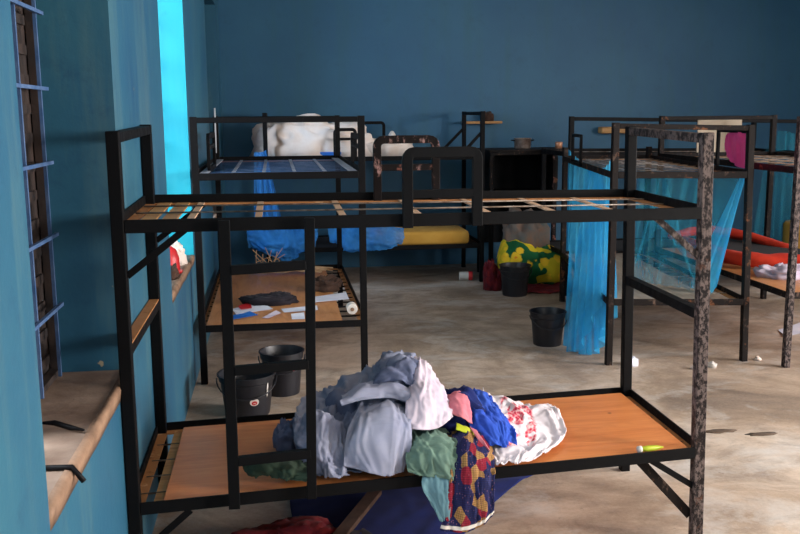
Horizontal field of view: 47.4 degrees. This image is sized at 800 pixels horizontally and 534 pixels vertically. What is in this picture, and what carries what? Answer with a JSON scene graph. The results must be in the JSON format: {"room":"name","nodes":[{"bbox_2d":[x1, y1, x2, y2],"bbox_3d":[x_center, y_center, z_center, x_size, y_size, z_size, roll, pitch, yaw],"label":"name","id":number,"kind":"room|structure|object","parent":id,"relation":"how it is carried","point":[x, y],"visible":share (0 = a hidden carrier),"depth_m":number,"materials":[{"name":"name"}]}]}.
{"room":"dormitory room","nodes":[
{"label":"dormitory room","id":0,"kind":"room"},
{"bbox_2d":[0,0,225,533],"bbox_3d":[-1.142,-0.584,3.428,0.300,3.200,11.600,-2,10,-8],"label":"wall","id":1,"kind":"structure","parent":0,"point":[100,65],"depth_m":2.97,"materials":[{"name":"paint"}]},
{"bbox_2d":[10,0,63,398],"bbox_3d":[-1.073,-0.473,2.353,0.076,1.862,1.135,-2,10,-8],"label":"window","id":2,"kind":"structure","parent":1,"relation":"in","point":[35,163],"depth_m":2.87,"materials":[{"name":"blue painted metal"}]},
{"bbox_2d":[15,0,50,375],"bbox_3d":[-1.129,-0.506,2.554,0.020,1.862,0.714,-2,10,-8],"label":"shutter","id":3,"kind":"object","parent":2,"relation":"attached to","point":[24,21],"depth_m":2.90,"materials":[{"name":"metal"}]},
{"bbox_2d":[40,370,118,496],"bbox_3d":[-0.991,0.458,2.520,0.292,0.030,1.131,-2,10,-8],"label":"window sill","id":4,"kind":"structure","parent":1,"relation":"attached to","point":[74,398],"depth_m":2.68,"materials":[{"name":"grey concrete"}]},
{"bbox_2d":[42,420,84,430],"bbox_3d":[-0.919,0.432,2.487,0.147,0.022,0.016,4,10,24],"label":"iron hook","id":5,"kind":"object","parent":4,"relation":"on","point":[53,422],"visible":0.98,"depth_m":2.48,"materials":[{"name":"black paint"}]},
{"bbox_2d":[45,464,85,482],"bbox_3d":[-0.815,0.500,2.209,0.114,0.042,0.026,1,10,6],"label":"rod","id":6,"kind":"object","parent":4,"relation":"on","point":[71,467],"visible":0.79,"depth_m":2.20,"materials":[{"name":"black paint"}]},
{"bbox_2d":[48,377,120,530],"bbox_3d":[-0.848,0.462,2.541,0.026,0.055,1.135,-2,10,-8],"label":"trim","id":7,"kind":"structure","parent":1,"relation":"attached to","point":[62,490],"depth_m":2.34,"materials":[{"name":"brown wood"}]},
{"bbox_2d":[157,0,193,254],"bbox_3d":[-1.383,-0.989,5.432,0.219,1.862,0.006,-2,10,-8],"label":"window","id":8,"kind":"structure","parent":1,"relation":"attached to","point":[170,12],"depth_m":5.43,"materials":[{"name":"blue glass"}]},
{"bbox_2d":[171,255,194,301],"bbox_3d":[-1.333,0.046,4.981,0.292,0.030,1.236,-2,10,-8],"label":"trim","id":9,"kind":"structure","parent":1,"relation":"attached to","point":[187,256],"depth_m":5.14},
{"bbox_2d":[171,263,178,279],"bbox_3d":[-1.210,0.022,4.821,0.080,0.068,0.197,-2,10,-8],"label":"scraps","id":10,"kind":"object","parent":9,"relation":"on","point":[174,270],"visible":0.45,"depth_m":4.77,"materials":[{"name":"brown fabric"}]},
{"bbox_2d":[170,246,182,273],"bbox_3d":[-1.267,-0.044,5.006,0.142,0.138,0.181,-2,10,-8],"label":"plastic bag","id":11,"kind":"object","parent":9,"relation":"on","point":[174,258],"visible":0.31,"depth_m":5.00,"materials":[{"name":"red plastic"}]},
{"bbox_2d":[171,241,187,265],"bbox_3d":[-1.341,-0.095,5.243,0.229,0.161,0.203,-2,10,-8],"label":"rag","id":12,"kind":"object","parent":9,"relation":"on","point":[179,248],"visible":0.23,"depth_m":5.23,"materials":[{"name":"white fabric"}]},
{"bbox_2d":[214,108,216,152],"bbox_3d":[-1.449,-1.070,7.152,0.016,0.349,0.014,-2,10,-8],"label":"cord","id":13,"kind":"object","parent":1,"relation":"hanging from","point":[214,108],"visible":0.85,"depth_m":7.15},
{"bbox_2d":[152,258,799,533],"bbox_3d":[2.393,0.937,4.173,7.410,0.100,12.000,-2,10,-8],"label":"floor","id":14,"kind":"structure","parent":0,"point":[469,335],"depth_m":5.46,"materials":[{"name":"concrete"}]},
{"bbox_2d":[216,369,276,416],"bbox_3d":[-0.821,0.675,4.898,0.326,0.225,0.320,-2,10,-8],"label":"bucket","id":15,"kind":"object","parent":14,"relation":"on","point":[254,391],"visible":0.62,"depth_m":4.79,"materials":[{"name":"black plastic"}]},
{"bbox_2d":[189,115,367,384],"bbox_3d":[-0.828,-0.260,6.386,1.017,1.575,2.090,-2,10,-8],"label":"bunk bed","id":16,"kind":"object","parent":14,"relation":"on","point":[328,315],"visible":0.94,"depth_m":5.58,"materials":[{"name":"black paint"}]},
{"bbox_2d":[233,311,256,318],"bbox_3d":[-0.998,0.304,5.656,0.109,0.006,0.245,9,13,44],"label":"magazine","id":17,"kind":"object","parent":16,"relation":"on","point":[249,313],"visible":0.64,"depth_m":5.67,"materials":[{"name":"blue paper"}]},
{"bbox_2d":[233,305,272,313],"bbox_3d":[-0.971,0.267,5.875,0.313,0.006,0.212,-8,12,-39],"label":"sheet","id":18,"kind":"object","parent":16,"relation":"on","point":[238,310],"visible":0.71,"depth_m":5.85,"materials":[{"name":"white paper"}]},
{"bbox_2d":[238,303,251,308],"bbox_3d":[-1.008,0.254,5.918,0.083,0.006,0.206,-3,10,-13],"label":"wrapper","id":19,"kind":"object","parent":18,"relation":"on","point":[247,305],"visible":0.86,"depth_m":5.91,"materials":[{"name":"red plastic"}]},
{"bbox_2d":[238,291,298,305],"bbox_3d":[-0.870,0.203,6.050,0.404,0.073,0.233,-2,10,-8],"label":"cloth","id":20,"kind":"object","parent":16,"relation":"on","point":[279,298],"visible":1,"depth_m":5.99,"materials":[{"name":"black fabric"}]},
{"bbox_2d":[262,310,279,317],"bbox_3d":[-0.795,0.297,5.690,0.055,0.006,0.224,2,10,16],"label":"envelope","id":21,"kind":"object","parent":16,"relation":"on","point":[275,312],"visible":1,"depth_m":5.69,"materials":[{"name":"white paper"}]},
{"bbox_2d":[253,247,332,273],"bbox_3d":[-0.835,-0.056,7.130,0.626,0.202,0.207,-2,10,-8],"label":"straw broom","id":22,"kind":"object","parent":16,"relation":"on","point":[318,269],"visible":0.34,"depth_m":7.12,"materials":[{"name":"brown wicker"}]},
{"bbox_2d":[291,312,304,318],"bbox_3d":[-0.632,0.303,5.642,0.082,0.006,0.186,-2,10,-8],"label":"sheet","id":23,"kind":"object","parent":16,"relation":"on","point":[294,315],"visible":0.93,"depth_m":5.64,"materials":[{"name":"white paper"}]},
{"bbox_2d":[281,305,317,311],"bbox_3d":[-0.636,0.269,5.844,0.250,0.006,0.125,-4,10,-20],"label":"sheet","id":24,"kind":"object","parent":16,"relation":"on","point":[295,309],"visible":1,"depth_m":5.83,"materials":[{"name":"white paper"}]},
{"bbox_2d":[315,274,341,291],"bbox_3d":[-0.544,0.107,6.523,0.246,0.101,0.263,1,10,6],"label":"rag","id":25,"kind":"object","parent":16,"relation":"on","point":[330,282],"visible":0.86,"depth_m":6.44,"materials":[{"name":"brown fabric"}]},
{"bbox_2d":[315,292,348,301],"bbox_3d":[-0.474,0.207,6.205,0.329,0.006,0.200,-6,11,-28],"label":"sheet","id":26,"kind":"object","parent":16,"relation":"on","point":[339,296],"visible":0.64,"depth_m":6.21,"materials":[{"name":"white paper"}]},
{"bbox_2d":[346,302,357,313],"bbox_3d":[-0.302,0.258,5.711,0.067,0.067,0.084,-2,10,-8],"label":"roll","id":27,"kind":"object","parent":16,"relation":"on","point":[351,307],"visible":1,"depth_m":5.67,"materials":[{"name":"white paper"}]},
{"bbox_2d":[258,344,304,396],"bbox_3d":[-0.679,0.601,5.254,0.273,0.250,0.267,-2,10,-8],"label":"bucket","id":28,"kind":"object","parent":14,"relation":"on","point":[287,384],"visible":0.75,"depth_m":5.18,"materials":[{"name":"black plastic"}]},
{"bbox_2d":[231,516,336,533],"bbox_3d":[-0.424,0.995,3.304,0.489,0.117,0.312,-6,11,-29],"label":"bundle","id":29,"kind":"object","parent":14,"relation":"on","point":[297,524],"visible":0.98,"depth_m":3.33,"materials":[{"name":"red fabric"}]},
{"bbox_2d":[332,527,371,533],"bbox_3d":[-0.240,1.016,3.268,0.376,0.084,0.417,-2,10,-8],"label":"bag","id":30,"kind":"object","parent":14,"relation":"on","point":[364,531],"visible":0.32,"depth_m":3.33,"materials":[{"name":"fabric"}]},
{"bbox_2d":[262,111,484,281],"bbox_3d":[-0.275,-0.688,8.827,2.035,1.600,0.890,-2,10,-8],"label":"bunk bed","id":31,"kind":"object","parent":14,"relation":"on","point":[323,244],"visible":0.38,"depth_m":8.55,"materials":[{"name":"black paint"}]},
{"bbox_2d":[254,150,280,230],"bbox_3d":[-1.187,-0.686,8.188,0.268,0.723,0.067,-2,10,-8],"label":"net","id":32,"kind":"object","parent":31,"relation":"hanging from","point":[260,186],"visible":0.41,"depth_m":8.20,"materials":[{"name":"blue fabric"}]},
{"bbox_2d":[247,229,317,260],"bbox_3d":[-1.064,-0.224,8.254,0.657,0.350,0.162,-2,10,-8],"label":"net","id":33,"kind":"object","parent":31,"relation":"hanging from","point":[292,241],"visible":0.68,"depth_m":8.22,"materials":[{"name":"blue fabric"}]},
{"bbox_2d":[250,113,374,156],"bbox_3d":[-0.835,-1.246,8.605,1.190,0.402,0.675,-2,10,-8],"label":"net","id":34,"kind":"object","parent":31,"relation":"on","point":[285,138],"visible":0.63,"depth_m":8.34,"materials":[{"name":"white fabric"}]},
{"bbox_2d":[320,152,340,155],"bbox_3d":[-0.662,-1.038,8.413,0.230,0.052,0.130,-2,10,-8],"label":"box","id":35,"kind":"object","parent":31,"relation":"on","point":[321,153],"visible":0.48,"depth_m":8.35,"materials":[{"name":"blue plastic"}]},
{"bbox_2d":[328,227,404,252],"bbox_3d":[-0.303,-0.267,8.353,0.710,0.264,0.145,-2,10,-8],"label":"net","id":36,"kind":"object","parent":31,"relation":"on","point":[377,238],"visible":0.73,"depth_m":8.33,"materials":[{"name":"blue fabric"}]},
{"bbox_2d":[365,138,412,155],"bbox_3d":[-0.162,-1.157,8.734,0.580,0.172,0.634,-2,10,-8],"label":"sheet","id":37,"kind":"object","parent":31,"relation":"on","point":[386,149],"visible":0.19,"depth_m":8.47,"materials":[{"name":"white fabric"}]},
{"bbox_2d":[397,225,468,245],"bbox_3d":[0.148,-0.330,8.930,0.920,0.128,0.780,-2,10,-8],"label":"mattress","id":38,"kind":"object","parent":31,"relation":"on","point":[453,234],"visible":0.44,"depth_m":8.58,"materials":[{"name":"yellow fabric"}]},
{"bbox_2d":[105,124,714,533],"bbox_3d":[0.066,0.244,3.425,2.040,1.551,0.886,-2,10,-8],"label":"bunk bed","id":39,"kind":"object","parent":14,"relation":"on","point":[202,468],"visible":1,"depth_m":3.22,"materials":[{"name":"black paint"}]},
{"bbox_2d":[242,460,306,481],"bbox_3d":[-0.424,0.676,3.084,0.260,0.057,0.142,0,10,3],"label":"cloth","id":40,"kind":"object","parent":39,"relation":"on","point":[296,470],"visible":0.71,"depth_m":3.04,"materials":[{"name":"fabric"}]},
{"bbox_2d":[272,417,295,450],"bbox_3d":[-0.409,0.609,3.391,0.132,0.106,0.200,-2,10,-8],"label":"garment","id":41,"kind":"object","parent":39,"relation":"on","point":[283,439],"visible":0.72,"depth_m":3.32,"materials":[{"name":"blue fabric"}]},
{"bbox_2d":[293,409,349,478],"bbox_3d":[-0.275,0.603,3.156,0.186,0.192,0.230,-2,10,-8],"label":"denim shirt","id":42,"kind":"object","parent":39,"relation":"on","point":[330,432],"visible":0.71,"depth_m":3.12,"materials":[{"name":"fabric"}]},
{"bbox_2d":[325,389,357,414],"bbox_3d":[-0.149,0.546,3.427,0.294,0.214,0.312,-2,10,-8],"label":"clothes","id":43,"kind":"object","parent":39,"relation":"on","point":[333,398],"visible":0.12,"depth_m":3.35,"materials":[{"name":"blue fabric"}]},
{"bbox_2d":[293,350,418,472],"bbox_3d":[-0.137,0.488,3.424,0.534,0.328,0.678,-2,10,-8],"label":"shirt","id":44,"kind":"object","parent":39,"relation":"on","point":[390,378],"visible":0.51,"depth_m":3.31,"materials":[{"name":"fabric"}]},
{"bbox_2d":[343,399,411,476],"bbox_3d":[-0.062,0.590,3.172,0.220,0.209,0.254,1,10,10],"label":"clothing","id":45,"kind":"object","parent":39,"relation":"on","point":[378,439],"visible":0.98,"depth_m":3.10,"materials":[{"name":"grey fabric"}]},
{"bbox_2d":[405,428,457,480],"bbox_3d":[0.106,0.641,3.178,0.196,0.149,0.231,-2,10,-8],"label":"shirt","id":46,"kind":"object","parent":39,"relation":"on","point":[432,453],"visible":0.91,"depth_m":3.10,"materials":[{"name":"fabric"}]},
{"bbox_2d":[405,356,452,429],"bbox_3d":[0.112,0.454,3.314,0.168,0.176,0.367,0,10,5],"label":"shirt","id":47,"kind":"object","parent":46,"relation":"on","point":[427,406],"visible":0.92,"depth_m":3.23,"materials":[{"name":"fabric"}]},
{"bbox_2d":[422,475,450,521],"bbox_3d":[0.123,0.779,3.102,0.100,0.188,0.036,-1,10,-3],"label":"cloth","id":48,"kind":"object","parent":39,"relation":"hanging from","point":[435,489],"visible":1,"depth_m":3.09,"materials":[{"name":"fabric"}]},
{"bbox_2d":[439,385,485,431],"bbox_3d":[0.195,0.548,3.432,0.296,0.203,0.315,2,10,15],"label":"clothes","id":49,"kind":"object","parent":39,"relation":"on","point":[469,392],"visible":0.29,"depth_m":3.36,"materials":[{"name":"blue fabric"}]},
{"bbox_2d":[440,425,495,532],"bbox_3d":[0.231,0.738,3.196,0.217,0.308,0.220,-2,10,-8],"label":"wrapper","id":50,"kind":"object","parent":39,"relation":"hanging from","point":[471,492],"visible":0.97,"depth_m":3.11,"materials":[{"name":"multicoloured fabric"}]},
{"bbox_2d":[470,427,489,450],"bbox_3d":[0.278,0.609,3.213,0.027,0.060,0.120,-4,10,-22],"label":"cloth","id":51,"kind":"object","parent":50,"relation":"on","point":[475,431],"visible":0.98,"depth_m":3.20,"materials":[{"name":"fabric"}]},
{"bbox_2d":[456,423,473,434],"bbox_3d":[0.238,0.588,3.238,0.081,0.055,0.055,1,10,9],"label":"band","id":52,"kind":"object","parent":51,"relation":"on","point":[459,427],"visible":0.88,"depth_m":3.24,"materials":[{"name":"fabric"}]},
{"bbox_2d":[483,388,566,464],"bbox_3d":[0.477,0.584,3.465,0.320,0.108,0.693,0,10,4],"label":"cloth","id":53,"kind":"object","parent":39,"relation":"on","point":[539,428],"visible":0.8,"depth_m":3.42,"materials":[{"name":"white cotton"},{"name":"red printed cotton"}]},
{"bbox_2d":[451,388,516,447],"bbox_3d":[0.314,0.556,3.418,0.185,0.130,0.396,-2,10,-8],"label":"shirt","id":54,"kind":"object","parent":53,"relation":"on","point":[495,427],"visible":0.67,"depth_m":3.30,"materials":[{"name":"fabric"}]},
{"bbox_2d":[447,391,472,423],"bbox_3d":[0.210,0.514,3.326,0.099,0.086,0.166,-2,10,-8],"label":"pink sleeve","id":55,"kind":"object","parent":54,"relation":"on","point":[459,402],"visible":0.94,"depth_m":3.28,"materials":[{"name":"fabric"}]},
{"bbox_2d":[636,445,662,452],"bbox_3d":[0.909,0.657,3.306,0.103,0.026,0.026,-3,10,-16],"label":"toothpaste tube","id":56,"kind":"object","parent":39,"relation":"on","point":[647,448],"visible":1,"depth_m":3.30,"materials":[{"name":"yellow plastic"}]},
{"bbox_2d":[290,475,532,533],"bbox_3d":[0.095,0.930,3.707,1.076,0.073,1.051,-2,10,-8],"label":"navy groundsheet","id":57,"kind":"object","parent":14,"relation":"on","point":[404,510],"visible":0.22,"depth_m":3.54,"materials":[{"name":"fabric"}]},
{"bbox_2d":[333,491,381,533],"bbox_3d":[-0.196,0.957,3.346,0.050,0.045,0.627,3,10,19],"label":"plank","id":58,"kind":"object","parent":57,"relation":"on","point":[360,510],"visible":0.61,"depth_m":3.44,"materials":[{"name":"brown wood"}]},
{"bbox_2d":[459,271,472,279],"bbox_3d":[0.631,0.085,8.760,0.130,0.089,0.089,0,10,1],"label":"plastic jar","id":59,"kind":"object","parent":14,"relation":"on","point":[463,275],"visible":1,"depth_m":8.72,"materials":[{"name":"plastic"}]},
{"bbox_2d":[483,259,501,290],"bbox_3d":[0.837,0.060,8.277,0.169,0.290,0.209,-2,10,-8],"label":"bag","id":60,"kind":"object","parent":14,"relation":"on","point":[492,281],"visible":0.98,"depth_m":8.21,"materials":[{"name":"red fabric"}]},
{"bbox_2d":[499,262,531,296],"bbox_3d":[1.011,0.113,8.016,0.294,0.270,0.289,-2,10,-8],"label":"bucket","id":61,"kind":"object","parent":14,"relation":"on","point":[515,276],"visible":1,"depth_m":7.93,"materials":[{"name":"black plastic"}]},
{"bbox_2d":[477,147,575,271],"bbox_3d":[1.215,-0.533,8.911,0.840,1.243,0.560,-2,10,-8],"label":"rack","id":62,"kind":"object","parent":14,"relation":"on","point":[510,168],"visible":0.44,"depth_m":9.06,"materials":[{"name":"black metal"}]},
{"bbox_2d":[494,188,540,190],"bbox_3d":[1.130,-0.726,8.862,0.610,0.040,0.490,-2,10,-8],"label":"shelf","id":63,"kind":"object","parent":62,"relation":"attached to","point":[495,189],"depth_m":8.97,"materials":[{"name":"black paint"}]},
{"bbox_2d":[511,138,533,148],"bbox_3d":[1.179,-1.189,8.765,0.199,0.100,0.176,5,11,31],"label":"cooking pot","id":64,"kind":"object","parent":62,"relation":"on","point":[519,143],"visible":1,"depth_m":8.70,"materials":[{"name":"metal"}]},
{"bbox_2d":[555,142,562,148],"bbox_3d":[1.522,-1.167,8.735,0.072,0.062,0.072,-2,10,-8],"label":"metal cup","id":65,"kind":"object","parent":62,"relation":"on","point":[558,145],"visible":0.99,"depth_m":8.71,"materials":[{"name":"orange metal"}]},
{"bbox_2d":[497,239,559,284],"bbox_3d":[1.238,-0.032,8.391,0.728,0.481,0.511,-2,10,-8],"label":"mattress","id":66,"kind":"object","parent":14,"relation":"on","point":[545,263],"visible":0.57,"depth_m":8.20,"materials":[{"name":"fabric"}]},
{"bbox_2d":[502,205,549,247],"bbox_3d":[1.157,-0.378,8.425,0.480,0.380,0.361,-2,10,-8],"label":"bundle","id":67,"kind":"object","parent":66,"relation":"on","point":[535,234],"visible":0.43,"depth_m":8.31,"materials":[{"name":"grey fabric"}]},
{"bbox_2d":[527,282,559,293],"bbox_3d":[1.334,0.183,8.178,0.522,0.071,0.241,-2,10,-8],"label":"blanket","id":68,"kind":"object","parent":14,"relation":"on","point":[538,288],"visible":0.55,"depth_m":8.15,"materials":[{"name":"red fabric"}]},
{"bbox_2d":[529,307,566,346],"bbox_3d":[1.021,0.418,6.309,0.266,0.235,0.261,-2,10,-8],"label":"bucket","id":69,"kind":"object","parent":14,"relation":"on","point":[548,324],"visible":1,"depth_m":6.23,"materials":[{"name":"black plastic"}]},
{"bbox_2d":[632,356,637,366],"bbox_3d":[1.463,0.593,5.777,0.096,0.060,0.088,3,10,19],"label":"paper scrap","id":70,"kind":"object","parent":14,"relation":"on","point":[634,360],"visible":0.44,"depth_m":5.75,"materials":[{"name":"white paper"}]},
{"bbox_2d":[559,123,754,365],"bbox_3d":[1.713,-0.298,6.659,0.936,1.520,2.013,-1,10,-3],"label":"bunk bed","id":71,"kind":"object","parent":14,"relation":"on","point":[643,270],"visible":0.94,"depth_m":5.79,"materials":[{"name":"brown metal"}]},
{"bbox_2d":[563,156,617,354],"bbox_3d":[1.236,-0.144,6.439,0.288,1.312,1.449,-1,10,-1],"label":"net","id":72,"kind":"object","parent":71,"relation":"hanging from","point":[584,329],"visible":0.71,"depth_m":6.05,"materials":[{"name":"blue fabric"}]},
{"bbox_2d":[710,178,744,292],"bbox_3d":[2.079,-0.204,5.832,0.227,0.753,0.061,1,10,10],"label":"net","id":73,"kind":"object","parent":71,"relation":"hanging from","point":[721,234],"visible":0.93,"depth_m":5.84,"materials":[{"name":"blue fabric"}]},
{"bbox_2d":[725,132,745,167],"bbox_3d":[2.206,-0.772,5.984,0.036,0.230,0.458,0,10,3],"label":"cloth","id":74,"kind":"object","parent":71,"relation":"hanging from","point":[735,143],"visible":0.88,"depth_m":5.93,"materials":[{"name":"fabric"}]},
{"bbox_2d":[540,116,796,295],"bbox_3d":[2.436,-0.607,8.367,2.120,1.550,0.830,-2,10,-8],"label":"bunk bed","id":75,"kind":"object","parent":14,"relation":"on","point":[665,241],"visible":0.28,"depth_m":8.23,"materials":[{"name":"black paint"}]},
{"bbox_2d":[566,149,574,250],"bbox_3d":[1.468,-0.563,7.777,0.134,0.898,0.046,-2,10,-11],"label":"net","id":76,"kind":"object","parent":75,"relation":"hanging from","point":[570,166],"visible":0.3,"depth_m":7.77,"materials":[{"name":"blue fabric"}]},
{"bbox_2d":[696,120,741,157],"bbox_3d":[2.763,-1.112,7.896,0.403,0.339,0.015,-2,10,-8],"label":"towel","id":77,"kind":"object","parent":75,"relation":"hanging from","point":[700,122],"visible":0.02,"depth_m":7.88,"materials":[{"name":"beige fabric"}]},
{"bbox_2d":[708,361,716,367],"bbox_3d":[1.959,0.610,5.722,0.058,0.037,0.062,-2,10,-8],"label":"paper cup","id":78,"kind":"object","parent":14,"relation":"on","point":[711,364],"visible":0.96,"depth_m":5.71,"materials":[{"name":"white paper"}]},
{"bbox_2d":[706,429,736,433],"bbox_3d":[1.608,0.823,4.576,0.190,0.003,0.068,-2,10,-8],"label":"mud stain","id":79,"kind":"object","parent":14,"relation":"on","point":[715,431],"visible":0.95,"depth_m":4.58,"materials":[{"name":"brown soil"}]},
{"bbox_2d":[653,115,799,367],"bbox_3d":[2.754,-0.315,6.623,1.010,1.550,2.040,-2,10,-8],"label":"bunk bed","id":80,"kind":"object","parent":14,"relation":"on","point":[789,289],"visible":0.72,"depth_m":6.29,"materials":[{"name":"black metal"}]},
{"bbox_2d":[673,236,799,266],"bbox_3d":[2.509,-0.103,6.766,0.493,0.133,1.310,-9,13,-42],"label":"blanket","id":81,"kind":"object","parent":80,"relation":"on","point":[733,257],"visible":0.44,"depth_m":6.46,"materials":[{"name":"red fabric"}]},
{"bbox_2d":[726,240,799,253],"bbox_3d":[2.759,-0.121,7.117,0.640,0.069,0.800,-2,10,-8],"label":"mattress","id":82,"kind":"object","parent":80,"relation":"on","point":[736,245],"visible":0.18,"depth_m":7.04,"materials":[{"name":"grey fabric"}]},
{"bbox_2d":[667,226,788,247],"bbox_3d":[2.689,-0.243,7.392,0.977,0.148,0.287,5,11,31],"label":"blanket","id":83,"kind":"object","parent":82,"relation":"on","point":[736,234],"visible":0.5,"depth_m":7.37,"materials":[{"name":"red fabric"}]},
{"bbox_2d":[752,262,799,279],"bbox_3d":[2.607,0.023,6.216,0.396,0.088,0.301,-2,10,-8],"label":"clothes","id":84,"kind":"object","parent":80,"relation":"on","point":[778,271],"visible":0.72,"depth_m":6.17,"materials":[{"name":"white fabric"}]},
{"bbox_2d":[753,356,760,360],"bbox_3d":[2.303,0.587,5.876,0.046,0.026,0.047,-8,12,-39],"label":"paper scrap","id":85,"kind":"object","parent":14,"relation":"on","point":[757,358],"visible":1,"depth_m":5.86,"materials":[{"name":"white paper"}]},
{"bbox_2d":[745,432,776,435],"bbox_3d":[1.797,0.829,4.532,0.176,0.003,0.053,-2,10,-8],"label":"mud stain","id":86,"kind":"object","parent":14,"relation":"on","point":[756,433],"visible":1,"depth_m":4.53,"materials":[{"name":"brown soil"}]},
{"bbox_2d":[779,323,799,334],"bbox_3d":[2.863,0.459,6.643,0.485,0.012,0.162,-8,12,-38],"label":"newspaper","id":87,"kind":"object","parent":14,"relation":"on","point":[796,327],"visible":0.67,"depth_m":6.67,"materials":[{"name":"white paper"}]},
{"bbox_2d":[782,220,799,248],"bbox_3d":[3.695,-0.134,8.421,0.320,0.580,0.318,-2,10,-8],"label":"mattress","id":88,"kind":"object","parent":14,"relation":"on","point":[786,225],"visible":0.23,"depth_m":8.35,"materials":[{"name":"yellow fabric"}]},
{"bbox_2d":[218,0,799,266],"bbox_3d":[1.580,-1.655,9.664,7.410,3.200,0.200,-2,10,-8],"label":"wall","id":89,"kind":"structure","parent":0,"point":[413,67],"depth_m":9.47,"materials":[{"name":"paint"}]},
{"bbox_2d":[466,121,501,123],"bbox_3d":[0.844,-1.490,9.395,0.390,0.025,0.180,-2,10,-8],"label":"wall shelf","id":90,"kind":"object","parent":89,"relation":"attached to","point":[467,122],"visible":0.89,"depth_m":9.31,"materials":[{"name":"brown wood"}]},
{"bbox_2d":[485,111,493,120],"bbox_3d":[0.896,-1.558,9.389,0.136,0.110,0.107,-2,10,-8],"label":"bundle","id":91,"kind":"object","parent":90,"relation":"on","point":[489,116],"visible":0.73,"depth_m":9.35,"materials":[{"name":"brown fabric"}]},
{"bbox_2d":[598,127,624,132],"bbox_3d":[2.329,-1.448,9.634,0.453,0.067,0.130,-2,10,-8],"label":"wall ledge","id":92,"kind":"object","parent":89,"relation":"attached to","point":[600,129],"visible":0.48,"depth_m":9.55,"materials":[{"name":"brown wood"}]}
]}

